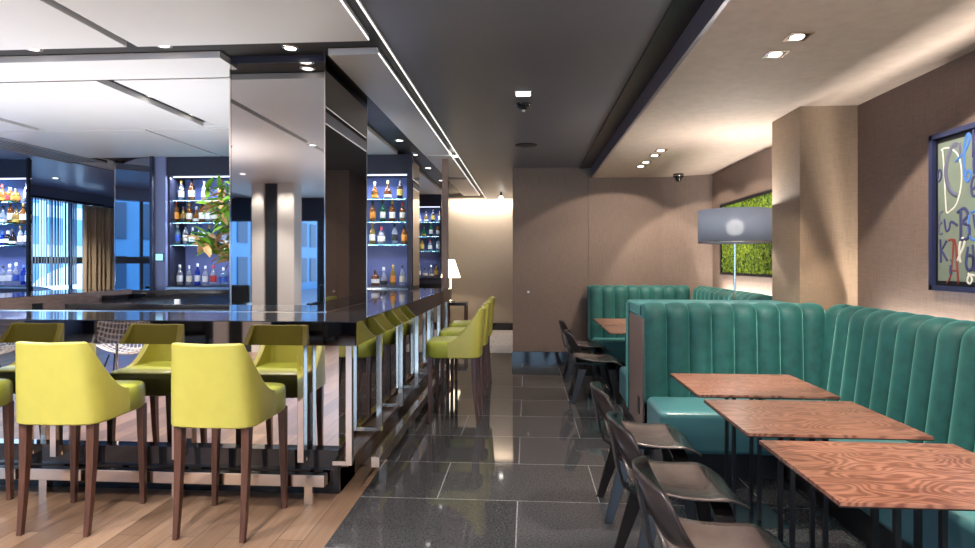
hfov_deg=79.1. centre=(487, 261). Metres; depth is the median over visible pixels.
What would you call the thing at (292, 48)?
recessed light
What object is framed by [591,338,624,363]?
seat cushion
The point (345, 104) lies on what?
mirror
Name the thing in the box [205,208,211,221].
bottle
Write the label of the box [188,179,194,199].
bottle
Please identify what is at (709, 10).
trim
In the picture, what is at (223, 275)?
bottle
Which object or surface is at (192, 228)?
bottle
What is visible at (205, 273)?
bottle
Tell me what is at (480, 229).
wall
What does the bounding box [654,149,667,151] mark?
recessed light
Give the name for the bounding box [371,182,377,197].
bottle
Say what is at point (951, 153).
artwork
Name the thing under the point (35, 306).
wall socket
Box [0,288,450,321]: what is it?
countertop
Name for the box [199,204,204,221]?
bottle
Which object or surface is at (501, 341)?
carpet runner
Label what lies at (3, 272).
bottle
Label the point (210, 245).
branches
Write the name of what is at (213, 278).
bottle
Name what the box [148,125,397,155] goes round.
ceiling panel
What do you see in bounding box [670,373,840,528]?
dining table
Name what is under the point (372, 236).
bottle
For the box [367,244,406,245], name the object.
glass shelf
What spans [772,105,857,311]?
pillar
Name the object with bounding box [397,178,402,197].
bottle
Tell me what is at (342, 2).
led strip
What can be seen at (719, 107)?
ceiling
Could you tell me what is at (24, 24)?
ceiling panel
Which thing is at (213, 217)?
bottle
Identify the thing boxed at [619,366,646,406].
seat cushion
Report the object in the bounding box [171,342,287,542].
bar stool
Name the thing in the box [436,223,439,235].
bottle
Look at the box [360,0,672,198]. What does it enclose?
ceiling
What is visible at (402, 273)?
bottle
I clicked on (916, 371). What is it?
banquette
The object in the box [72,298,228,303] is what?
countertop
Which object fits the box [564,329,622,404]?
chair
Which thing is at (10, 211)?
bottle
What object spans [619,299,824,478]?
banquette
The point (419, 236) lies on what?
glass shelf
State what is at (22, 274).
bottle
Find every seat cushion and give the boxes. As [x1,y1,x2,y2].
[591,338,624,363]
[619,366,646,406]
[647,397,777,454]
[766,399,974,547]
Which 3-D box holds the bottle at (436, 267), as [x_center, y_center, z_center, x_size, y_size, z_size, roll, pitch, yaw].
[-1.078,0.166,12.375,0.085,0.298,0.087,0,0,5]
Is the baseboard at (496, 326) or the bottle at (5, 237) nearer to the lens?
the bottle at (5, 237)
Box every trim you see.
[358,0,485,197]
[580,0,704,168]
[591,0,729,177]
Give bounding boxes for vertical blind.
[31,195,103,286]
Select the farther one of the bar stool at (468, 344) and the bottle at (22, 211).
the bottle at (22, 211)
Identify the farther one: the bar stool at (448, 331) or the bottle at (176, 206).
the bottle at (176, 206)
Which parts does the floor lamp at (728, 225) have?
lamp shade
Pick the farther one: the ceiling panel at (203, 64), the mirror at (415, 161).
the mirror at (415, 161)
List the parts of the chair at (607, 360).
backrest, seat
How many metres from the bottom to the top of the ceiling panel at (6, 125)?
0.048 m
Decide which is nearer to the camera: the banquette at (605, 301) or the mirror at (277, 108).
the mirror at (277, 108)
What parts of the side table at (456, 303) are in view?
leg, leg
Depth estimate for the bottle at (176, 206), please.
8.02 m
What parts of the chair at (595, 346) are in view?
backrest, seat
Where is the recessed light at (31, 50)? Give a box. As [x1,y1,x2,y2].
[27,49,42,51]
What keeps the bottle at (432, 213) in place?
on the display cabinet at (427, 258)
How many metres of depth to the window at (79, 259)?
11.76 m
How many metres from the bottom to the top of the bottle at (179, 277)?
0.278 m
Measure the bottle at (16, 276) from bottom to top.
0.306 m
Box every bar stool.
[0,379,13,500]
[15,341,146,536]
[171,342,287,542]
[426,306,485,423]
[439,301,490,402]
[449,296,494,386]
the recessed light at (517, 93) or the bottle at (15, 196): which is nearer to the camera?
the recessed light at (517, 93)
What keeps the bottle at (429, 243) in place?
on the display cabinet at (427, 258)
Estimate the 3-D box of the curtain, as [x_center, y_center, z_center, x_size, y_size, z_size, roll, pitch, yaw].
[-7.961,0.133,12.104,0.187,2.595,1.250,0,0,4]
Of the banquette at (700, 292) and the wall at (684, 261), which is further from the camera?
the wall at (684, 261)
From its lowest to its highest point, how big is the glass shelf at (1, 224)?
0.012 m
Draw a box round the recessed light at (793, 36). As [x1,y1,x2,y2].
[782,31,814,41]
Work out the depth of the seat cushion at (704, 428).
3.92 m
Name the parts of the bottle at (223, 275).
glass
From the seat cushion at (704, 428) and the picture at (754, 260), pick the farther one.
the picture at (754, 260)
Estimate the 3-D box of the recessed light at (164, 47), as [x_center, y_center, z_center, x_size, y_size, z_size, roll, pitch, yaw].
[-2.171,-1.447,3.944,0.120,0.006,0.120,0,0,4]
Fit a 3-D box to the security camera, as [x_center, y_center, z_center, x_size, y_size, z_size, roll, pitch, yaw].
[2.603,-1.145,8.044,0.144,0.110,0.144,0,0,4]
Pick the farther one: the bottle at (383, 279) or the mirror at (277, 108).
the bottle at (383, 279)
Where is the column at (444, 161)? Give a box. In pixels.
[442,159,447,364]
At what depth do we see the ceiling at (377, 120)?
6.09 m
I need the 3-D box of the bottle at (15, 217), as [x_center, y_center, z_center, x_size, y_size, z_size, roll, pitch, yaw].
[-6.566,-0.660,8.223,0.101,0.251,0.104,0,0,5]
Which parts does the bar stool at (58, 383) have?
leg, backrest, leg, seat, leg, leg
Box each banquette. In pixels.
[587,285,689,376]
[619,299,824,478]
[692,286,771,299]
[766,304,974,547]
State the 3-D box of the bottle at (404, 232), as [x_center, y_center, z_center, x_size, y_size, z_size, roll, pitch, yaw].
[-1.105,-0.370,7.845,0.077,0.272,0.079,0,0,-5]
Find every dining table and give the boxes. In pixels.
[593,318,625,384]
[601,325,625,398]
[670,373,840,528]
[704,399,933,547]
[759,440,974,547]
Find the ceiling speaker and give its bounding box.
[515,143,536,147]
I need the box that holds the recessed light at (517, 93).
[515,90,530,95]
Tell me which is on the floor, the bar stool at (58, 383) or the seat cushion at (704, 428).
the bar stool at (58, 383)
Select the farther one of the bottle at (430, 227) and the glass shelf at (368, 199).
the bottle at (430, 227)
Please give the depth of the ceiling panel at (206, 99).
4.90 m
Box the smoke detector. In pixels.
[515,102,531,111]
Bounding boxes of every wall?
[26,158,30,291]
[31,185,113,208]
[154,157,167,287]
[408,153,418,288]
[448,194,512,322]
[513,168,660,351]
[661,174,712,299]
[713,50,974,320]
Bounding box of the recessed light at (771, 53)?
[761,50,790,57]
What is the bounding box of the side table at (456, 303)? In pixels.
[448,301,467,326]
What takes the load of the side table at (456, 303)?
on the floor
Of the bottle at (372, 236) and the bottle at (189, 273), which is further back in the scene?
the bottle at (189, 273)
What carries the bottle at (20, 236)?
on the display cabinet at (12, 171)
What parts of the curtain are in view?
rod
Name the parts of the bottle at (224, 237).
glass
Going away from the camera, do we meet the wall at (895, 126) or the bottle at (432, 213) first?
the wall at (895, 126)
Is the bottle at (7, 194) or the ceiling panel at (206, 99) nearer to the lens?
the ceiling panel at (206, 99)
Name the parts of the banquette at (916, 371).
backrest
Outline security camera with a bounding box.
[673,173,683,181]
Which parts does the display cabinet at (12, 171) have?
panel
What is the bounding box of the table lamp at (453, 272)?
[441,259,460,301]
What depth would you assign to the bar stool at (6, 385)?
3.58 m
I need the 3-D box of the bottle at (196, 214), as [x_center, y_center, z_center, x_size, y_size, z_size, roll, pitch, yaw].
[-3.973,-0.647,8.058,0.093,0.226,0.091,0,0,29]
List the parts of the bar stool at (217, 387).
leg, leg, backrest, seat, leg, leg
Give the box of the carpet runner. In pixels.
[490,330,512,352]
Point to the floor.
(529, 474)
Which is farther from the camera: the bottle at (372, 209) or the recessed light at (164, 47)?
the bottle at (372, 209)
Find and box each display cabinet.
[0,159,31,292]
[419,194,441,329]
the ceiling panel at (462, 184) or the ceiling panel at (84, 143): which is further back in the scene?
the ceiling panel at (462, 184)
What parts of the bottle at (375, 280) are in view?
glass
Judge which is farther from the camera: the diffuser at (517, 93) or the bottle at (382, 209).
the bottle at (382, 209)
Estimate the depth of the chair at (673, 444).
3.40 m
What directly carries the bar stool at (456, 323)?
on the floor
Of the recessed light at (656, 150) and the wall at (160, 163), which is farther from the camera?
the wall at (160, 163)
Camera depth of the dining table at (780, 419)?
2.67 m
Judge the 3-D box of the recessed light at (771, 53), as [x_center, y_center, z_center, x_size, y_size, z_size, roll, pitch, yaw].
[1.661,-1.194,3.397,0.120,0.012,0.120,0,0,4]
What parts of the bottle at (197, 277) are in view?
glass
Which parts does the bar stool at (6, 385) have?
seat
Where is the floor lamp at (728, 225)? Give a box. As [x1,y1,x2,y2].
[697,207,771,299]
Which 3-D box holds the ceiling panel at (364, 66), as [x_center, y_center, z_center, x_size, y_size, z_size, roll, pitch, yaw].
[-0.783,-1.424,5.853,0.345,0.048,3.745,0,0,4]
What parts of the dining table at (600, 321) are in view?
leg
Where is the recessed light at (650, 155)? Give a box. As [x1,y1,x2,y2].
[648,154,661,156]
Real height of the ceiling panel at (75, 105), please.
0.048 m
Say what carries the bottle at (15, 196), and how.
on the display cabinet at (12, 171)
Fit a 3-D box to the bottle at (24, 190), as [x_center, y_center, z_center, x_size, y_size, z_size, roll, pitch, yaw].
[-6.399,-0.970,8.194,0.079,0.271,0.077,0,0,-31]
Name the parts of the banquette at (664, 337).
panel, panel, backrest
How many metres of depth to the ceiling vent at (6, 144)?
7.58 m
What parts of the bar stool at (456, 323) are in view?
leg, leg, seat, backrest, leg, leg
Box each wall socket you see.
[32,303,42,309]
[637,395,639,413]
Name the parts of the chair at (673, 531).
backrest, seat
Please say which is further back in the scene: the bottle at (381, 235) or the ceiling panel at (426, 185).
the ceiling panel at (426, 185)
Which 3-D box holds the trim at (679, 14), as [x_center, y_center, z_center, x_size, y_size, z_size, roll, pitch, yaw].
[0.956,-1.343,1.890,0.155,0.015,13.100,0,0,4]
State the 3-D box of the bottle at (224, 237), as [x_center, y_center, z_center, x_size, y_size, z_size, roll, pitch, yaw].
[-3.580,-0.359,8.028,0.101,0.250,0.103,0,0,0]
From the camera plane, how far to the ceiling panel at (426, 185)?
10.94 m
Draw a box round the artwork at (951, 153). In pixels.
[928,122,974,292]
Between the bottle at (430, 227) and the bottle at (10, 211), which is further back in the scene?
the bottle at (430, 227)
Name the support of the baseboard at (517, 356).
attached to the wall at (573, 231)
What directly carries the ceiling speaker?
attached to the ceiling at (467, 60)
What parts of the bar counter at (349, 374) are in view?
chrome post, chrome post, foot rail, mirror panel, shadow rail, chrome post, chrome post, chrome post, chrome post, shadow rail, mirror panel, chrome post, foot rail, chrome post, chrome post, chrome post, chrome post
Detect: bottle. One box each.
[0,184,5,200]
[0,206,6,222]
[0,231,3,244]
[0,265,5,284]
[3,231,9,244]
[5,187,12,200]
[6,264,12,284]
[7,203,13,222]
[8,229,16,244]
[10,188,20,201]
[12,206,19,223]
[13,263,19,284]
[17,226,23,244]
[19,203,25,223]
[20,265,25,284]
[23,182,25,201]
[175,202,178,221]
[175,224,180,244]
[176,265,182,284]
[178,180,184,199]
[180,206,185,221]
[183,224,188,244]
[186,203,192,221]
[186,266,191,284]
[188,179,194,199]
[188,227,196,244]
[193,206,198,221]
[194,263,200,284]
[197,224,203,236]
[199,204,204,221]
[201,181,206,199]
[202,266,207,284]
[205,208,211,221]
[210,265,216,284]
[211,203,217,221]
[218,179,224,197]
[220,226,227,243]
[220,267,227,284]
[369,223,375,243]
[370,201,375,220]
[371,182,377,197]
[371,270,379,285]
[377,227,384,243]
[380,200,385,220]
[380,267,386,285]
[384,180,391,197]
[389,201,394,220]
[390,265,395,285]
[392,223,397,243]
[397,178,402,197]
[399,265,404,285]
[400,202,404,220]
[401,224,406,243]
[420,238,423,250]
[423,268,427,276]
[424,211,427,221]
[428,239,431,250]
[428,265,432,276]
[429,223,432,235]
[431,208,434,221]
[434,263,437,276]
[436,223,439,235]
[436,237,439,250]
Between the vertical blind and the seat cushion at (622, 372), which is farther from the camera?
the vertical blind
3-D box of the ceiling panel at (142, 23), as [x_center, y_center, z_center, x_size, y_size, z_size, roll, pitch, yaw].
[-1.788,-1.424,-0.291,1.530,0.048,8.180,0,0,4]
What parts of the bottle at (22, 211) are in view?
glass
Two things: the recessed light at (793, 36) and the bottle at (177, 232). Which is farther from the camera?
the bottle at (177, 232)
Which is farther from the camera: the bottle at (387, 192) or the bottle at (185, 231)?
the bottle at (185, 231)
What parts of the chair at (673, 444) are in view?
backrest, seat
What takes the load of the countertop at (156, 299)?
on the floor
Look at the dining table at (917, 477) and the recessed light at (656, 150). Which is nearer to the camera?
the dining table at (917, 477)
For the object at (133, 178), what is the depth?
7.95 m
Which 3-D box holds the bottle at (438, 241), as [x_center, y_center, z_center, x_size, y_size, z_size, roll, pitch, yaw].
[-1.036,-0.382,12.367,0.087,0.297,0.084,0,0,31]
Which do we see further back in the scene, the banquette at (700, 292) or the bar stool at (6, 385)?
the banquette at (700, 292)
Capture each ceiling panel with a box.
[0,0,126,49]
[0,51,228,81]
[0,80,206,130]
[0,118,38,131]
[0,128,220,157]
[54,0,368,46]
[114,77,228,127]
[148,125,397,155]
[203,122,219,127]
[328,47,449,154]
[419,170,441,193]
[425,152,465,177]
[448,177,479,195]
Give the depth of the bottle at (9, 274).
8.22 m
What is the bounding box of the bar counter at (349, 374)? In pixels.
[0,288,450,505]
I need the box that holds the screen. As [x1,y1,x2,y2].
[155,253,163,260]
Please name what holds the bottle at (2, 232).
on the display cabinet at (12, 171)
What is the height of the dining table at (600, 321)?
0.727 m
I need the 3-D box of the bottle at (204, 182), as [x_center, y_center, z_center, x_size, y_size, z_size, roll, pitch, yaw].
[-3.861,-0.967,8.042,0.076,0.266,0.078,0,0,33]
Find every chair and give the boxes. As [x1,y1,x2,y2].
[559,320,609,382]
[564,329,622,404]
[590,381,702,522]
[606,411,752,547]
[632,456,787,547]
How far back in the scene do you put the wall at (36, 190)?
11.66 m
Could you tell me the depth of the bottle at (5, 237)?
8.20 m
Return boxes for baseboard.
[450,322,512,329]
[512,351,591,363]
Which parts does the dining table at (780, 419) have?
leg, leg, leg, leg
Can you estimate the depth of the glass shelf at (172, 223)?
8.00 m
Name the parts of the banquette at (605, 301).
backrest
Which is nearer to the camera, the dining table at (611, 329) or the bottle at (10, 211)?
the dining table at (611, 329)
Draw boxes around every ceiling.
[0,0,481,196]
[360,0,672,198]
[593,0,974,177]
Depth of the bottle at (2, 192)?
8.21 m
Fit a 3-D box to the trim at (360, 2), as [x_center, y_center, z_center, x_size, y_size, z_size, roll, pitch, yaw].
[-0.598,-1.395,4.024,0.015,0.110,16.950,0,0,4]
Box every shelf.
[0,201,25,204]
[0,223,25,225]
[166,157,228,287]
[171,200,228,202]
[171,222,221,224]
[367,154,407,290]
[367,198,406,201]
[367,221,406,223]
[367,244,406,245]
[419,236,439,237]
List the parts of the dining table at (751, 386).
leg, leg, plate, leg, leg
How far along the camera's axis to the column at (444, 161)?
8.01 m
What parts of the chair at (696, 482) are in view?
backrest, seat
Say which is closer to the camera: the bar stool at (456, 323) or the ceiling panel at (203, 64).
the ceiling panel at (203, 64)
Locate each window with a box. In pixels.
[31,198,81,290]
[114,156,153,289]
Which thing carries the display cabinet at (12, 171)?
on the floor
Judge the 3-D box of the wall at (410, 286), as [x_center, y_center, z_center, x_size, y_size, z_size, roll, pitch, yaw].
[-0.981,0.025,7.843,0.055,2.850,0.480,0,0,4]
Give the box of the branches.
[181,175,228,269]
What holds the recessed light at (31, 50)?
in the ceiling at (377, 120)
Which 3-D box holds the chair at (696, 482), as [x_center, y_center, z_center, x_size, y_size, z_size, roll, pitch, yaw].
[0.855,1.084,2.738,0.600,0.733,0.471,0,0,3]
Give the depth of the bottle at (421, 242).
12.36 m
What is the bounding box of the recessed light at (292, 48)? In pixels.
[281,45,299,51]
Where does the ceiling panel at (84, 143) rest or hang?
attached to the ceiling at (377, 120)
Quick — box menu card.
[174,299,179,303]
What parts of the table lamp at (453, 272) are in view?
lamp shade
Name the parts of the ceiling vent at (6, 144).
rail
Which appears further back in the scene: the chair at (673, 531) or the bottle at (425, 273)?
the bottle at (425, 273)
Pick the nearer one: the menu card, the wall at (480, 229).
the menu card
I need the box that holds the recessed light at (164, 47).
[155,46,172,48]
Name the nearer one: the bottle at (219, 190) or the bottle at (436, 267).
the bottle at (219, 190)
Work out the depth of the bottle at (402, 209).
7.83 m
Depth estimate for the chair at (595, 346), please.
7.17 m
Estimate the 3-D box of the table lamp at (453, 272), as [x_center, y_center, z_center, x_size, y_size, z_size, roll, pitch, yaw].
[-0.735,0.370,11.775,0.400,0.840,0.400,0,0,4]
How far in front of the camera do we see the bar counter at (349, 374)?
3.68 m
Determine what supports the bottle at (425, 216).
on the display cabinet at (427, 258)
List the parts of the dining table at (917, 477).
leg, leg, leg, leg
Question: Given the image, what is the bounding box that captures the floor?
[0,330,868,547]
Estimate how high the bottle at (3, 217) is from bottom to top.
0.249 m
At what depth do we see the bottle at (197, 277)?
8.01 m
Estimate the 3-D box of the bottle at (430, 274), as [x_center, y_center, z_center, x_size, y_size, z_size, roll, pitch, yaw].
[-1.184,0.189,12.366,0.101,0.252,0.104,0,0,33]
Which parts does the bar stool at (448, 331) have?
leg, leg, seat, backrest, leg, leg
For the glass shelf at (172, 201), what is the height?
0.012 m
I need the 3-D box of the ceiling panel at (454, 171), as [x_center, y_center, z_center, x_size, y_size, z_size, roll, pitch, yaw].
[-0.587,-1.424,8.779,0.345,0.048,2.000,0,0,4]
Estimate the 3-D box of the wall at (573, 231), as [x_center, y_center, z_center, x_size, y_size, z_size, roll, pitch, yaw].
[1.555,0.000,10.545,2.105,2.900,4.250,0,0,4]
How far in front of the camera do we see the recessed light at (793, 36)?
3.12 m
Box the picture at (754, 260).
[720,189,771,277]
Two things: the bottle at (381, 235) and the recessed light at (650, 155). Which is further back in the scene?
the bottle at (381, 235)
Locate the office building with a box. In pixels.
[33,199,81,282]
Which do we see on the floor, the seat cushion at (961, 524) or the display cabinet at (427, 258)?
the display cabinet at (427, 258)
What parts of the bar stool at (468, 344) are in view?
leg, leg, seat, backrest, leg, leg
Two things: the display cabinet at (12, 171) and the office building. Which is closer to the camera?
the display cabinet at (12, 171)
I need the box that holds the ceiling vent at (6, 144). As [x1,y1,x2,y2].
[0,137,106,163]
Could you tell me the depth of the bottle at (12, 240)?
8.18 m
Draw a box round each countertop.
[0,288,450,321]
[65,288,228,310]
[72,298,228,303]
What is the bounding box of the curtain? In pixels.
[76,202,113,288]
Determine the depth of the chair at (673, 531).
2.14 m
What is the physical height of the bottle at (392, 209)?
0.283 m
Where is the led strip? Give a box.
[340,0,484,196]
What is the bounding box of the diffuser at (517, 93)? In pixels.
[516,92,529,95]
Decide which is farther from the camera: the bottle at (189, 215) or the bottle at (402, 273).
the bottle at (189, 215)
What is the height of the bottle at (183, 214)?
0.225 m
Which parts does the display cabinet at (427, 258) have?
panel, panel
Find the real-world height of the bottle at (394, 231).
0.283 m
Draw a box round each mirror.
[231,62,323,311]
[325,55,366,311]
[412,154,418,285]
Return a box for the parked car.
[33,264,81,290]
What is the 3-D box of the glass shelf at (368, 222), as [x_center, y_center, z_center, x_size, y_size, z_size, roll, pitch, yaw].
[-1.415,-0.528,7.907,0.760,0.012,0.330,0,0,4]
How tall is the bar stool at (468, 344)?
1.030 m
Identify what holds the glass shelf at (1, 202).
attached to the display cabinet at (12, 171)
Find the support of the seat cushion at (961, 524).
on the banquette at (916, 371)

